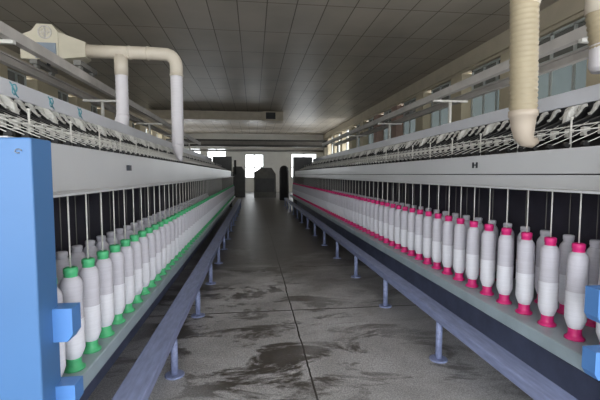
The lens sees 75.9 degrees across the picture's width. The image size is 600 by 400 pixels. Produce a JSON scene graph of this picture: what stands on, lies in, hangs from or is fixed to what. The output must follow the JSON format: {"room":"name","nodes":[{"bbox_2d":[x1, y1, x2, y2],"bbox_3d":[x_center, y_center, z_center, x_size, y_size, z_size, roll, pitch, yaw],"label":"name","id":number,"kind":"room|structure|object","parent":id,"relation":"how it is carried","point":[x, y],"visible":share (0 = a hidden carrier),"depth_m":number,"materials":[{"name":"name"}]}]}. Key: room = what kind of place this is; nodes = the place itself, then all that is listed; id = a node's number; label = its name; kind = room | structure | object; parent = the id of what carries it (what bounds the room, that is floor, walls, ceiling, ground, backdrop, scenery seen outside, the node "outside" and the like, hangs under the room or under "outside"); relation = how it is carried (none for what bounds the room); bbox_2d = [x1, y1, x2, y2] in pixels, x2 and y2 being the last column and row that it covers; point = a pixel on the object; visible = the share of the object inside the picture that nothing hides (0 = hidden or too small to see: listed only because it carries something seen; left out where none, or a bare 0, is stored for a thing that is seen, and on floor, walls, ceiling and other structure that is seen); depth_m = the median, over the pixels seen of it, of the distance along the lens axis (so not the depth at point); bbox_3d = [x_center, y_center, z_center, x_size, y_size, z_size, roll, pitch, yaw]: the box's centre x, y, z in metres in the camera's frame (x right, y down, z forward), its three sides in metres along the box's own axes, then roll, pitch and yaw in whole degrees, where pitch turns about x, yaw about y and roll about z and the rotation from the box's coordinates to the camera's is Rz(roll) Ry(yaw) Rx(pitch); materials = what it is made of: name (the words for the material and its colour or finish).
{"room":"textile factory","nodes":[
{"label":"textile factory","id":0,"kind":"room"},
{"bbox_2d":[0,45,171,139],"bbox_3d":[-6.854,-1.536,11.083,0.460,4.000,30.800,0,4,-7],"label":"wall","id":1,"kind":"structure","parent":0,"point":[33,83],"depth_m":11.54,"materials":[{"name":"beige paint"}]},
{"bbox_2d":[7,68,26,85],"bbox_3d":[-6.639,-1.692,8.903,0.070,2.600,1.150,0,4,-7],"label":"window","id":2,"kind":"structure","parent":1,"relation":"in","point":[17,77],"depth_m":9.03,"materials":[{"name":"grey glass"}]},
{"bbox_2d":[58,90,68,102],"bbox_3d":[-6.896,-1.833,11.033,0.070,2.600,1.150,0,4,-7],"label":"window","id":3,"kind":"structure","parent":1,"relation":"in","point":[63,96],"depth_m":11.28,"materials":[{"name":"grey glass"}]},
{"bbox_2d":[190,149,322,151],"bbox_3d":[-3.459,-3.398,26.491,10.270,0.138,0.138,0,4,-7],"label":"pipe","id":4,"kind":"object","parent":1,"relation":"attached to","point":[233,150],"visible":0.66,"depth_m":26.50,"materials":[{"name":"grey metal"}]},
{"bbox_2d":[184,133,323,191],"bbox_3d":[-3.467,-2.578,26.817,10.960,4.000,0.300,0,4,-7],"label":"wall","id":5,"kind":"structure","parent":0,"point":[274,160],"depth_m":26.78,"materials":[{"name":"grey paint"}]},
{"bbox_2d":[245,154,263,177],"bbox_3d":[-3.184,-2.363,26.825,1.320,1.670,0.060,0,4,-7],"label":"window","id":6,"kind":"structure","parent":5,"relation":"in","point":[254,167],"depth_m":26.78,"materials":[{"name":"white plastic"}]},
{"bbox_2d":[291,153,316,177],"bbox_3d":[0.266,-2.420,27.238,1.830,1.730,0.060,0,4,-7],"label":"window","id":7,"kind":"structure","parent":5,"relation":"in","point":[291,153],"depth_m":27.12,"materials":[{"name":"white plastic"}]},
{"bbox_2d":[0,0,558,134],"bbox_3d":[-1.642,-3.633,11.573,10.960,0.120,30.800,0,4,-7],"label":"ceiling","id":8,"kind":"structure","parent":0,"point":[323,64],"depth_m":8.31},
{"bbox_2d":[149,109,282,122],"bbox_3d":[-3.622,-3.690,16.976,5.720,0.420,0.735,0,4,-7],"label":"duct","id":9,"kind":"object","parent":8,"relation":"hanging from","point":[188,115],"visible":0.95,"depth_m":16.77,"materials":[{"name":"beige metal"}]},
{"bbox_2d":[266,112,275,118],"bbox_3d":[-1.286,-3.700,16.899,0.420,0.290,0.025,0,4,-7],"label":"grille","id":10,"kind":"object","parent":9,"relation":"attached to","point":[269,115],"depth_m":16.89,"materials":[{"name":"black metal"}]},
{"bbox_2d":[87,192,533,399],"bbox_3d":[-1.571,0.517,11.251,10.960,0.120,32.000,0,4,-7],"label":"floor","id":11,"kind":"structure","parent":0,"point":[284,318],"depth_m":2.86,"materials":[{"name":"concrete"}]},
{"bbox_2d":[0,21,200,149],"bbox_3d":[-3.139,-0.489,7.311,0.541,2.410,14.700,0,4,-7],"label":"overhead track","id":12,"kind":"object","parent":11,"relation":"on","point":[10,36],"visible":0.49,"depth_m":4.52,"materials":[{"name":"white metal"}]},
{"bbox_2d":[20,24,183,160],"bbox_3d":[-2.318,-1.243,4.700,1.739,1.541,0.510,0,4,-7],"label":"travelling blower","id":13,"kind":"object","parent":12,"relation":"on","point":[77,52],"visible":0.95,"depth_m":4.67,"materials":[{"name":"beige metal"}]},
{"bbox_2d":[37,25,51,38],"bbox_3d":[-2.891,-1.902,4.358,0.154,0.154,0.019,0,4,-7],"label":"grille","id":14,"kind":"object","parent":13,"relation":"attached to","point":[43,31],"depth_m":4.36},
{"bbox_2d":[58,32,90,65],"bbox_3d":[-2.677,-1.780,4.636,0.220,0.300,0.460,0,4,-7],"label":"outlet","id":15,"kind":"object","parent":13,"relation":"attached to","point":[71,49],"depth_m":4.50,"materials":[{"name":"beige metal"}]},
{"bbox_2d":[0,76,234,399],"bbox_3d":[-2.252,-0.248,7.830,1.365,1.860,13.715,0,4,-7],"label":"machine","id":16,"kind":"object","parent":11,"relation":"on","point":[70,174],"visible":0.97,"depth_m":1.83,"materials":[{"name":"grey metal"}]},
{"bbox_2d":[57,282,65,376],"bbox_3d":[-0.901,0.489,1.392,0.086,0.420,0.088,-2,5,-33],"label":"bobbin","id":17,"kind":"object","parent":16,"relation":"on","point":[59,293],"visible":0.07,"depth_m":1.39,"materials":[{"name":"white fabric"}]},
{"bbox_2d":[56,251,71,287],"bbox_3d":[-1.188,0.460,1.932,0.086,0.407,0.088,2,4,23],"label":"bobbin","id":18,"kind":"object","parent":16,"relation":"on","point":[62,260],"visible":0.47,"depth_m":1.89,"materials":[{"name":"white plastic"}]},
{"bbox_2d":[59,266,85,373],"bbox_3d":[-0.921,0.478,1.558,0.086,0.420,0.088,2,4,29],"label":"bobbin","id":19,"kind":"object","parent":16,"relation":"on","point":[71,284],"visible":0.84,"depth_m":1.53,"materials":[{"name":"white fabric"}]},
{"bbox_2d":[68,245,85,271],"bbox_3d":[-1.208,0.449,2.098,0.086,0.407,0.088,3,5,41],"label":"bobbin","id":20,"kind":"object","parent":16,"relation":"on","point":[77,254],"visible":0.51,"depth_m":2.06,"materials":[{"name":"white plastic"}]},
{"bbox_2d":[78,257,101,353],"bbox_3d":[-0.941,0.467,1.723,0.086,0.420,0.088,2,4,29],"label":"bobbin","id":21,"kind":"object","parent":16,"relation":"on","point":[89,273],"visible":0.87,"depth_m":1.70,"materials":[{"name":"white fabric"}]},
{"bbox_2d":[83,240,97,260],"bbox_3d":[-1.228,0.438,2.263,0.088,0.407,0.086,-2,4,-28],"label":"bobbin","id":22,"kind":"object","parent":16,"relation":"on","point":[93,249],"visible":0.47,"depth_m":2.23,"materials":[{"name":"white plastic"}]},
{"bbox_2d":[95,235,108,250],"bbox_3d":[-1.248,0.427,2.428,0.087,0.407,0.087,2,4,23],"label":"bobbin","id":23,"kind":"object","parent":16,"relation":"on","point":[98,244],"visible":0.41,"depth_m":2.39,"materials":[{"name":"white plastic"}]},
{"bbox_2d":[95,250,114,337],"bbox_3d":[-0.961,0.456,1.889,0.088,0.420,0.086,-2,5,-33],"label":"bobbin","id":24,"kind":"object","parent":16,"relation":"on","point":[104,264],"visible":0.82,"depth_m":1.86,"materials":[{"name":"white fabric"}]},
{"bbox_2d":[106,231,117,251],"bbox_3d":[-1.268,0.416,2.594,0.086,0.407,0.088,3,5,36],"label":"bobbin","id":25,"kind":"object","parent":16,"relation":"on","point":[110,235],"visible":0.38,"depth_m":2.56,"materials":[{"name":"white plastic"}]},
{"bbox_2d":[109,244,125,324],"bbox_3d":[-0.981,0.445,2.054,0.088,0.420,0.086,-1,4,-20],"label":"bobbin","id":26,"kind":"object","parent":16,"relation":"on","point":[116,256],"visible":0.82,"depth_m":2.03,"materials":[{"name":"white fabric"}]},
{"bbox_2d":[115,228,124,244],"bbox_3d":[-1.288,0.405,2.759,0.086,0.407,0.088,0,4,-6],"label":"bobbin","id":27,"kind":"object","parent":16,"relation":"on","point":[119,235],"visible":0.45,"depth_m":2.72,"materials":[{"name":"white fabric"}]},
{"bbox_2d":[120,239,134,312],"bbox_3d":[-1.001,0.434,2.220,0.088,0.420,0.086,3,5,41],"label":"bobbin","id":28,"kind":"object","parent":16,"relation":"on","point":[126,249],"visible":0.67,"depth_m":2.19,"materials":[{"name":"white fabric"}]},
{"bbox_2d":[123,225,132,238],"bbox_3d":[-1.308,0.394,2.925,0.088,0.407,0.086,2,4,32],"label":"bobbin","id":29,"kind":"object","parent":16,"relation":"on","point":[129,232],"visible":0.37,"depth_m":2.89,"materials":[{"name":"white fabric"}]},
{"bbox_2d":[130,222,139,233],"bbox_3d":[-1.327,0.383,3.090,0.088,0.407,0.086,3,5,39],"label":"bobbin","id":30,"kind":"object","parent":16,"relation":"on","point":[135,223],"visible":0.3,"depth_m":3.06,"materials":[{"name":"white fabric"}]},
{"bbox_2d":[130,234,142,303],"bbox_3d":[-1.021,0.423,2.385,0.088,0.420,0.086,-2,4,-28],"label":"bobbin","id":31,"kind":"object","parent":16,"relation":"on","point":[135,243],"visible":0.76,"depth_m":2.36,"materials":[{"name":"white fabric"}]},
{"bbox_2d":[137,220,144,230],"bbox_3d":[-1.347,0.372,3.256,0.088,0.407,0.086,-3,5,-36],"label":"bobbin","id":32,"kind":"object","parent":16,"relation":"on","point":[138,221],"visible":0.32,"depth_m":3.22,"materials":[{"name":"white fabric"}]},
{"bbox_2d":[138,230,149,294],"bbox_3d":[-1.041,0.412,2.550,0.088,0.420,0.086,-1,4,-9],"label":"bobbin","id":33,"kind":"object","parent":16,"relation":"on","point":[143,238],"visible":0.69,"depth_m":2.52,"materials":[{"name":"white fabric"}]},
{"bbox_2d":[145,227,156,287],"bbox_3d":[-1.061,0.401,2.716,0.088,0.420,0.086,-1,4,-20],"label":"bobbin","id":34,"kind":"object","parent":16,"relation":"on","point":[149,231],"visible":0.7,"depth_m":2.69,"materials":[{"name":"white fabric"}]},
{"bbox_2d":[151,224,161,280],"bbox_3d":[-1.081,0.390,2.881,0.088,0.420,0.086,1,4,17],"label":"bobbin","id":35,"kind":"object","parent":16,"relation":"on","point":[156,231],"visible":0.66,"depth_m":2.86,"materials":[{"name":"white fabric"}]},
{"bbox_2d":[157,221,166,274],"bbox_3d":[-1.101,0.380,3.047,0.088,0.420,0.086,-2,4,-32],"label":"bobbin","id":36,"kind":"object","parent":16,"relation":"on","point":[162,229],"visible":0.64,"depth_m":3.02,"materials":[{"name":"white fabric"}]},
{"bbox_2d":[162,219,170,269],"bbox_3d":[-1.121,0.368,3.212,0.088,0.420,0.086,-3,5,-39],"label":"bobbin","id":37,"kind":"object","parent":16,"relation":"on","point":[166,225],"visible":0.6,"depth_m":3.19,"materials":[{"name":"white fabric"}]},
{"bbox_2d":[166,217,174,264],"bbox_3d":[-1.141,0.358,3.378,0.088,0.420,0.086,1,4,20],"label":"bobbin","id":38,"kind":"object","parent":16,"relation":"on","point":[171,223],"visible":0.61,"depth_m":3.35,"materials":[{"name":"white fabric"}]},
{"bbox_2d":[170,215,178,260],"bbox_3d":[-1.161,0.347,3.543,0.086,0.420,0.088,-3,5,-34],"label":"bobbin","id":39,"kind":"object","parent":16,"relation":"on","point":[175,220],"visible":0.57,"depth_m":3.52,"materials":[{"name":"white fabric"}]},
{"bbox_2d":[174,213,181,256],"bbox_3d":[-1.181,0.336,3.708,0.086,0.420,0.088,3,5,38],"label":"bobbin","id":40,"kind":"object","parent":16,"relation":"on","point":[178,218],"visible":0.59,"depth_m":3.69,"materials":[{"name":"white fabric"}]},
{"bbox_2d":[177,211,184,253],"bbox_3d":[-1.201,0.325,3.874,0.086,0.420,0.088,0,4,3],"label":"bobbin","id":41,"kind":"object","parent":16,"relation":"on","point":[181,212],"visible":0.52,"depth_m":3.85,"materials":[{"name":"white fabric"}]},
{"bbox_2d":[181,210,187,249],"bbox_3d":[-1.220,0.314,4.039,0.086,0.420,0.088,3,5,37],"label":"bobbin","id":42,"kind":"object","parent":16,"relation":"on","point":[184,211],"visible":0.52,"depth_m":4.02,"materials":[{"name":"white fabric"}]},
{"bbox_2d":[184,208,190,246],"bbox_3d":[-1.240,0.303,4.205,0.088,0.420,0.086,1,4,12],"label":"bobbin","id":43,"kind":"object","parent":16,"relation":"on","point":[186,209],"visible":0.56,"depth_m":4.19,"materials":[{"name":"white fabric"}]},
{"bbox_2d":[186,207,192,244],"bbox_3d":[-1.260,0.292,4.370,0.088,0.420,0.086,-3,5,-34],"label":"bobbin","id":44,"kind":"object","parent":16,"relation":"on","point":[189,208],"visible":0.45,"depth_m":4.35,"materials":[{"name":"white fabric"}]},
{"bbox_2d":[189,206,194,241],"bbox_3d":[-1.280,0.281,4.536,0.088,0.420,0.086,2,4,30],"label":"bobbin","id":45,"kind":"object","parent":16,"relation":"on","point":[192,209],"visible":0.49,"depth_m":4.51,"materials":[{"name":"white fabric"}]},
{"bbox_2d":[191,205,196,239],"bbox_3d":[-1.300,0.270,4.701,0.088,0.420,0.086,0,4,2],"label":"bobbin","id":46,"kind":"object","parent":16,"relation":"on","point":[194,208],"visible":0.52,"depth_m":4.68,"materials":[{"name":"white fabric"}]},
{"bbox_2d":[193,204,198,236],"bbox_3d":[-1.320,0.259,4.867,0.088,0.420,0.086,-2,4,-24],"label":"bobbin","id":47,"kind":"object","parent":16,"relation":"on","point":[196,207],"visible":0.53,"depth_m":4.85,"materials":[{"name":"white fabric"}]},
{"bbox_2d":[195,203,200,234],"bbox_3d":[-1.340,0.248,5.032,0.088,0.420,0.086,4,5,44],"label":"bobbin","id":48,"kind":"object","parent":16,"relation":"on","point":[198,206],"visible":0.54,"depth_m":5.01,"materials":[{"name":"white fabric"}]},
{"bbox_2d":[197,202,202,232],"bbox_3d":[-1.360,0.237,5.197,0.086,0.420,0.088,-1,4,-21],"label":"bobbin","id":49,"kind":"object","parent":16,"relation":"on","point":[200,205],"visible":0.43,"depth_m":5.18,"materials":[{"name":"white fabric"}]},
{"bbox_2d":[111,199,241,399],"bbox_3d":[-1.428,0.560,7.662,0.175,0.270,14.350,0,4,-7],"label":"rail","id":50,"kind":"object","parent":11,"relation":"on","point":[138,384],"visible":0.99,"depth_m":2.30,"materials":[{"name":"metal"}]},
{"bbox_2d":[233,160,244,196],"bbox_3d":[-3.474,-1.142,20.648,1.050,1.950,1.109,0,4,-7],"label":"block","id":51,"kind":"object","parent":11,"relation":"on","point":[238,171],"visible":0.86,"depth_m":20.24,"materials":[{"name":"black metal"}]},
{"bbox_2d":[254,168,275,197],"bbox_3d":[-1.878,-0.929,20.456,1.130,1.550,1.300,0,4,-7],"label":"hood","id":52,"kind":"object","parent":11,"relation":"on","point":[264,178],"visible":1,"depth_m":19.86,"materials":[{"name":"black metal"}]},
{"bbox_2d":[279,165,288,199],"bbox_3d":[-0.744,-0.803,18.027,0.440,1.620,0.433,0,4,-7],"label":"drum","id":53,"kind":"object","parent":11,"relation":"on","point":[284,172],"visible":0.88,"depth_m":17.86,"materials":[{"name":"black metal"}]},
{"bbox_2d":[284,198,577,399],"bbox_3d":[0.275,0.531,7.866,0.161,0.300,14.350,0,4,-7],"label":"rail","id":54,"kind":"object","parent":11,"relation":"on","point":[537,386],"visible":0.98,"depth_m":2.39,"materials":[{"name":"metal"}]},
{"bbox_2d":[290,83,599,399],"bbox_3d":[1.018,-0.272,8.188,1.430,1.860,13.785,0,4,-7],"label":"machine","id":55,"kind":"object","parent":11,"relation":"on","point":[475,166],"visible":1,"depth_m":2.70,"materials":[{"name":"grey metal"}]},
{"bbox_2d":[335,192,338,217],"bbox_3d":[0.659,0.085,6.714,0.086,0.442,0.088,-3,5,-40],"label":"bobbin","id":56,"kind":"object","parent":55,"relation":"on","point":[337,194],"visible":0.55,"depth_m":6.69,"materials":[{"name":"fabric"}]},
{"bbox_2d":[337,193,340,218],"bbox_3d":[0.679,0.096,6.549,0.088,0.442,0.086,-4,5,-44],"label":"bobbin","id":57,"kind":"object","parent":55,"relation":"on","point":[339,195],"visible":0.62,"depth_m":6.52,"materials":[{"name":"fabric"}]},
{"bbox_2d":[339,193,343,219],"bbox_3d":[0.699,0.107,6.383,0.088,0.442,0.086,-3,5,-38],"label":"bobbin","id":58,"kind":"object","parent":55,"relation":"on","point":[341,196],"visible":0.62,"depth_m":6.35,"materials":[{"name":"fabric"}]},
{"bbox_2d":[342,194,344,220],"bbox_3d":[0.719,0.118,6.218,0.087,0.442,0.087,2,5,33],"label":"bobbin","id":59,"kind":"object","parent":55,"relation":"on","point":[343,197],"visible":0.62,"depth_m":6.19,"materials":[{"name":"fabric"}]},
{"bbox_2d":[344,194,348,222],"bbox_3d":[0.739,0.129,6.053,0.088,0.442,0.086,0,4,5],"label":"bobbin","id":60,"kind":"object","parent":55,"relation":"on","point":[346,195],"visible":0.59,"depth_m":6.02,"materials":[{"name":"fabric"}]},
{"bbox_2d":[347,195,350,223],"bbox_3d":[0.759,0.140,5.887,0.087,0.442,0.087,2,4,22],"label":"bobbin","id":61,"kind":"object","parent":55,"relation":"on","point":[349,196],"visible":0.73,"depth_m":5.86,"materials":[{"name":"fabric"}]},
{"bbox_2d":[349,195,353,224],"bbox_3d":[0.779,0.151,5.722,0.086,0.442,0.088,-3,5,-42],"label":"bobbin","id":62,"kind":"object","parent":55,"relation":"on","point":[352,196],"visible":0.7,"depth_m":5.69,"materials":[{"name":"fabric"}]},
{"bbox_2d":[352,196,356,226],"bbox_3d":[0.799,0.162,5.556,0.086,0.442,0.088,3,5,39],"label":"bobbin","id":63,"kind":"object","parent":55,"relation":"on","point":[355,197],"visible":0.68,"depth_m":5.53,"materials":[{"name":"fabric"}]},
{"bbox_2d":[355,197,359,227],"bbox_3d":[0.819,0.173,5.391,0.088,0.442,0.086,3,5,42],"label":"bobbin","id":64,"kind":"object","parent":55,"relation":"on","point":[358,198],"visible":0.7,"depth_m":5.36,"materials":[{"name":"fabric"}]},
{"bbox_2d":[358,197,363,229],"bbox_3d":[0.839,0.184,5.225,0.086,0.442,0.088,-3,5,-42],"label":"bobbin","id":65,"kind":"object","parent":55,"relation":"on","point":[361,198],"visible":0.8,"depth_m":5.20,"materials":[{"name":"fabric"}]},
{"bbox_2d":[362,198,367,231],"bbox_3d":[0.859,0.195,5.060,0.086,0.442,0.088,-1,4,-8],"label":"bobbin","id":66,"kind":"object","parent":55,"relation":"on","point":[364,199],"visible":0.73,"depth_m":5.03,"materials":[{"name":"fabric"}]},
{"bbox_2d":[366,199,370,233],"bbox_3d":[0.879,0.206,4.894,0.086,0.442,0.088,2,4,30],"label":"bobbin","id":67,"kind":"object","parent":55,"relation":"on","point":[368,203],"visible":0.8,"depth_m":4.86,"materials":[{"name":"fabric"}]},
{"bbox_2d":[369,200,375,235],"bbox_3d":[0.899,0.217,4.729,0.086,0.442,0.088,3,5,42],"label":"bobbin","id":68,"kind":"object","parent":55,"relation":"on","point":[371,223],"visible":0.74,"depth_m":4.70,"materials":[{"name":"fabric"}]},
{"bbox_2d":[374,201,379,237],"bbox_3d":[0.919,0.228,4.564,0.088,0.442,0.086,3,5,38],"label":"bobbin","id":69,"kind":"object","parent":55,"relation":"on","point":[376,206],"visible":0.71,"depth_m":4.53,"materials":[{"name":"fabric"}]},
{"bbox_2d":[378,202,384,240],"bbox_3d":[0.939,0.239,4.398,0.088,0.442,0.086,-1,4,-16],"label":"bobbin","id":70,"kind":"object","parent":55,"relation":"on","point":[382,204],"visible":0.79,"depth_m":4.37,"materials":[{"name":"fabric"}]},
{"bbox_2d":[383,203,389,242],"bbox_3d":[0.959,0.250,4.233,0.088,0.442,0.086,3,5,42],"label":"bobbin","id":71,"kind":"object","parent":55,"relation":"on","point":[387,205],"visible":0.88,"depth_m":4.20,"materials":[{"name":"fabric"}]},
{"bbox_2d":[388,204,395,245],"bbox_3d":[0.979,0.261,4.067,0.088,0.442,0.086,-4,5,-43],"label":"bobbin","id":72,"kind":"object","parent":55,"relation":"on","point":[392,209],"visible":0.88,"depth_m":4.04,"materials":[{"name":"fabric"}]},
{"bbox_2d":[394,205,401,248],"bbox_3d":[0.999,0.272,3.902,0.086,0.442,0.088,2,4,29],"label":"bobbin","id":73,"kind":"object","parent":55,"relation":"on","point":[397,214],"visible":0.91,"depth_m":3.87,"materials":[{"name":"fabric"}]},
{"bbox_2d":[400,206,408,251],"bbox_3d":[1.018,0.283,3.736,0.088,0.442,0.086,0,4,-7],"label":"bobbin","id":74,"kind":"object","parent":55,"relation":"on","point":[404,214],"visible":0.91,"depth_m":3.70,"materials":[{"name":"fabric"}]},
{"bbox_2d":[407,208,416,255],"bbox_3d":[1.038,0.294,3.571,0.088,0.442,0.086,-2,4,-26],"label":"bobbin","id":75,"kind":"object","parent":55,"relation":"on","point":[411,215],"visible":0.92,"depth_m":3.54,"materials":[{"name":"fabric"}]},
{"bbox_2d":[414,209,424,259],"bbox_3d":[1.058,0.305,3.405,0.086,0.442,0.088,-3,5,-39],"label":"bobbin","id":76,"kind":"object","parent":55,"relation":"on","point":[418,238],"visible":0.94,"depth_m":3.37,"materials":[{"name":"fabric"}]},
{"bbox_2d":[422,211,433,264],"bbox_3d":[1.078,0.316,3.240,0.086,0.442,0.088,2,4,25],"label":"bobbin","id":77,"kind":"object","parent":55,"relation":"on","point":[428,219],"visible":0.93,"depth_m":3.21,"materials":[{"name":"fabric"}]},
{"bbox_2d":[431,213,443,268],"bbox_3d":[1.098,0.327,3.075,0.086,0.442,0.088,1,4,8],"label":"bobbin","id":78,"kind":"object","parent":55,"relation":"on","point":[437,224],"visible":0.97,"depth_m":3.04,"materials":[{"name":"fabric"}]},
{"bbox_2d":[442,215,453,274],"bbox_3d":[1.118,0.338,2.909,0.088,0.442,0.086,-2,4,-31],"label":"bobbin","id":79,"kind":"object","parent":55,"relation":"on","point":[448,225],"visible":0.97,"depth_m":2.88,"materials":[{"name":"fabric"}]},
{"bbox_2d":[452,213,458,225],"bbox_3d":[1.301,0.323,3.235,0.086,0.429,0.088,-1,4,-18],"label":"bobbin","id":80,"kind":"object","parent":55,"relation":"on","point":[455,215],"visible":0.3,"depth_m":3.20,"materials":[{"name":"fabric"}]},
{"bbox_2d":[453,218,466,280],"bbox_3d":[1.138,0.348,2.744,0.088,0.442,0.086,-2,4,-29],"label":"bobbin","id":81,"kind":"object","parent":55,"relation":"on","point":[460,230],"visible":0.99,"depth_m":2.71,"materials":[{"name":"fabric"}]},
{"bbox_2d":[463,215,469,239],"bbox_3d":[1.321,0.334,3.070,0.088,0.429,0.086,2,4,26],"label":"bobbin","id":82,"kind":"object","parent":55,"relation":"on","point":[466,217],"visible":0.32,"depth_m":3.03,"materials":[{"name":"plastic"}]},
{"bbox_2d":[465,221,480,287],"bbox_3d":[1.158,0.359,2.578,0.086,0.442,0.088,3,5,35],"label":"bobbin","id":83,"kind":"object","parent":55,"relation":"on","point":[472,269],"visible":1,"depth_m":2.55,"materials":[{"name":"fabric"}]},
{"bbox_2d":[475,217,483,274],"bbox_3d":[1.341,0.344,2.904,0.086,0.429,0.088,2,4,25],"label":"bobbin","id":84,"kind":"object","parent":55,"relation":"on","point":[479,219],"visible":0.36,"depth_m":2.86,"materials":[{"name":"fabric"}]},
{"bbox_2d":[480,224,495,295],"bbox_3d":[1.178,0.370,2.413,0.088,0.442,0.086,-4,5,-44],"label":"bobbin","id":85,"kind":"object","parent":55,"relation":"on","point":[488,237],"visible":1,"depth_m":2.38,"materials":[{"name":"fabric"}]},
{"bbox_2d":[488,220,498,280],"bbox_3d":[1.361,0.355,2.739,0.088,0.429,0.086,-3,5,-37],"label":"bobbin","id":86,"kind":"object","parent":55,"relation":"on","point":[493,222],"visible":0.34,"depth_m":2.70,"materials":[{"name":"fabric"}]},
{"bbox_2d":[496,227,513,304],"bbox_3d":[1.198,0.381,2.247,0.088,0.442,0.086,2,4,29],"label":"bobbin","id":87,"kind":"object","parent":55,"relation":"on","point":[505,257],"visible":1,"depth_m":2.22,"materials":[{"name":"fabric"}]},
{"bbox_2d":[500,223,514,237],"bbox_3d":[1.381,0.366,2.573,0.086,0.429,0.088,-2,4,-25],"label":"bobbin","id":88,"kind":"object","parent":55,"relation":"on","point":[509,225],"visible":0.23,"depth_m":2.54,"materials":[{"name":"plastic"}]},
{"bbox_2d":[515,226,532,279],"bbox_3d":[1.401,0.377,2.408,0.086,0.429,0.088,2,4,28],"label":"bobbin","id":89,"kind":"object","parent":55,"relation":"on","point":[522,228],"visible":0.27,"depth_m":2.39,"materials":[{"name":"fabric"}]},
{"bbox_2d":[515,232,535,314],"bbox_3d":[1.218,0.392,2.082,0.088,0.442,0.086,2,4,32],"label":"bobbin","id":90,"kind":"object","parent":55,"relation":"on","point":[525,269],"visible":1,"depth_m":2.05,"materials":[{"name":"fabric"}]},
{"bbox_2d":[534,230,549,303],"bbox_3d":[1.421,0.388,2.242,0.088,0.429,0.086,0,4,1],"label":"bobbin","id":91,"kind":"object","parent":55,"relation":"on","point":[540,242],"visible":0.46,"depth_m":2.23,"materials":[{"name":"fabric"}]},
{"bbox_2d":[537,236,559,327],"bbox_3d":[1.238,0.403,1.917,0.086,0.442,0.088,-2,4,-24],"label":"bobbin","id":92,"kind":"object","parent":55,"relation":"on","point":[548,282],"visible":1,"depth_m":1.89,"materials":[{"name":"fabric"}]},
{"bbox_2d":[556,234,574,314],"bbox_3d":[1.440,0.399,2.077,0.086,0.429,0.088,-3,5,-39],"label":"bobbin","id":93,"kind":"object","parent":55,"relation":"on","point":[565,248],"visible":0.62,"depth_m":2.06,"materials":[{"name":"fabric"}]},
{"bbox_2d":[564,242,589,341],"bbox_3d":[1.258,0.414,1.751,0.088,0.442,0.086,3,5,38],"label":"bobbin","id":94,"kind":"object","parent":55,"relation":"on","point":[578,261],"visible":0.97,"depth_m":1.72,"materials":[{"name":"fabric"}]},
{"bbox_2d":[585,239,599,327],"bbox_3d":[1.460,0.410,1.911,0.088,0.429,0.086,2,4,29],"label":"bobbin","id":95,"kind":"object","parent":55,"relation":"on","point":[593,251],"visible":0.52,"depth_m":1.88,"materials":[{"name":"fabric"}]},
{"bbox_2d":[596,266,599,341],"bbox_3d":[1.278,0.425,1.586,0.086,0.442,0.088,-1,4,-17],"label":"bobbin","id":96,"kind":"object","parent":55,"relation":"on","point":[597,323],"visible":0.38,"depth_m":1.59,"materials":[{"name":"fabric"}]},
{"bbox_2d":[322,25,588,151],"bbox_3d":[2.013,-0.530,7.930,0.541,2.410,14.700,0,4,-7],"label":"overhead track","id":97,"kind":"object","parent":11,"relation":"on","point":[579,35],"visible":0.63,"depth_m":5.10,"materials":[{"name":"white metal"}]},
{"bbox_2d":[508,0,599,147],"bbox_3d":[2.062,-1.063,2.273,1.786,1.519,0.550,0,4,-7],"label":"travelling blower","id":98,"kind":"object","parent":97,"relation":"on","point":[523,112],"visible":1,"depth_m":2.13,"materials":[{"name":"beige plastic"}]},
{"bbox_2d":[324,11,599,155],"bbox_3d":[3.570,-1.619,12.336,0.460,4.000,30.800,0,4,-7],"label":"wall","id":99,"kind":"structure","parent":0,"point":[460,111],"depth_m":9.33,"materials":[{"name":"beige paint"}]},
{"bbox_2d":[166,139,326,147],"bbox_3d":[-3.252,-3.649,24.753,10.290,0.450,0.300,0,4,-7],"label":"girder","id":100,"kind":"object","parent":99,"relation":"attached to","point":[204,142],"visible":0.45,"depth_m":24.70,"materials":[{"name":"grey metal"}]},
{"bbox_2d":[368,117,373,143],"bbox_3d":[3.136,-2.181,16.285,0.070,2.600,1.500,0,4,-7],"label":"window","id":101,"kind":"structure","parent":99,"relation":"in","point":[370,136],"depth_m":16.75,"materials":[{"name":"glass"}]},
{"bbox_2d":[383,109,390,139],"bbox_3d":[3.375,-2.050,14.303,0.070,2.600,1.500,0,4,-7],"label":"window","id":102,"kind":"structure","parent":99,"relation":"in","point":[385,131],"depth_m":14.74,"materials":[{"name":"glass"}]},
{"bbox_2d":[403,97,415,134],"bbox_3d":[3.618,-1.917,12.297,0.070,2.600,1.550,0,4,-7],"label":"window","id":103,"kind":"structure","parent":99,"relation":"in","point":[409,126],"depth_m":12.50,"materials":[{"name":"glass"}]},
{"bbox_2d":[431,81,450,127],"bbox_3d":[3.863,-1.782,10.266,0.070,2.600,1.550,0,4,-7],"label":"window","id":104,"kind":"structure","parent":99,"relation":"in","point":[440,117],"depth_m":10.47,"materials":[{"name":"glass"}]},
{"bbox_2d":[323,0,584,139],"bbox_3d":[3.476,-3.444,12.204,0.050,0.340,30.200,0,4,-7],"label":"trim","id":105,"kind":"structure","parent":99,"relation":"attached to","point":[561,10],"depth_m":8.78,"materials":[{"name":"beige paint"}]},
{"bbox_2d":[471,57,500,116],"bbox_3d":[4.099,-1.653,8.310,0.070,2.600,1.400,0,4,-7],"label":"window","id":106,"kind":"structure","parent":99,"relation":"in","point":[489,102],"depth_m":8.43,"materials":[{"name":"glass"}]},
{"bbox_2d":[537,18,587,98],"bbox_3d":[4.333,-1.525,6.378,0.070,2.600,1.500,0,4,-7],"label":"window","id":107,"kind":"structure","parent":99,"relation":"in","point":[572,77],"depth_m":6.33,"materials":[{"name":"glass"}]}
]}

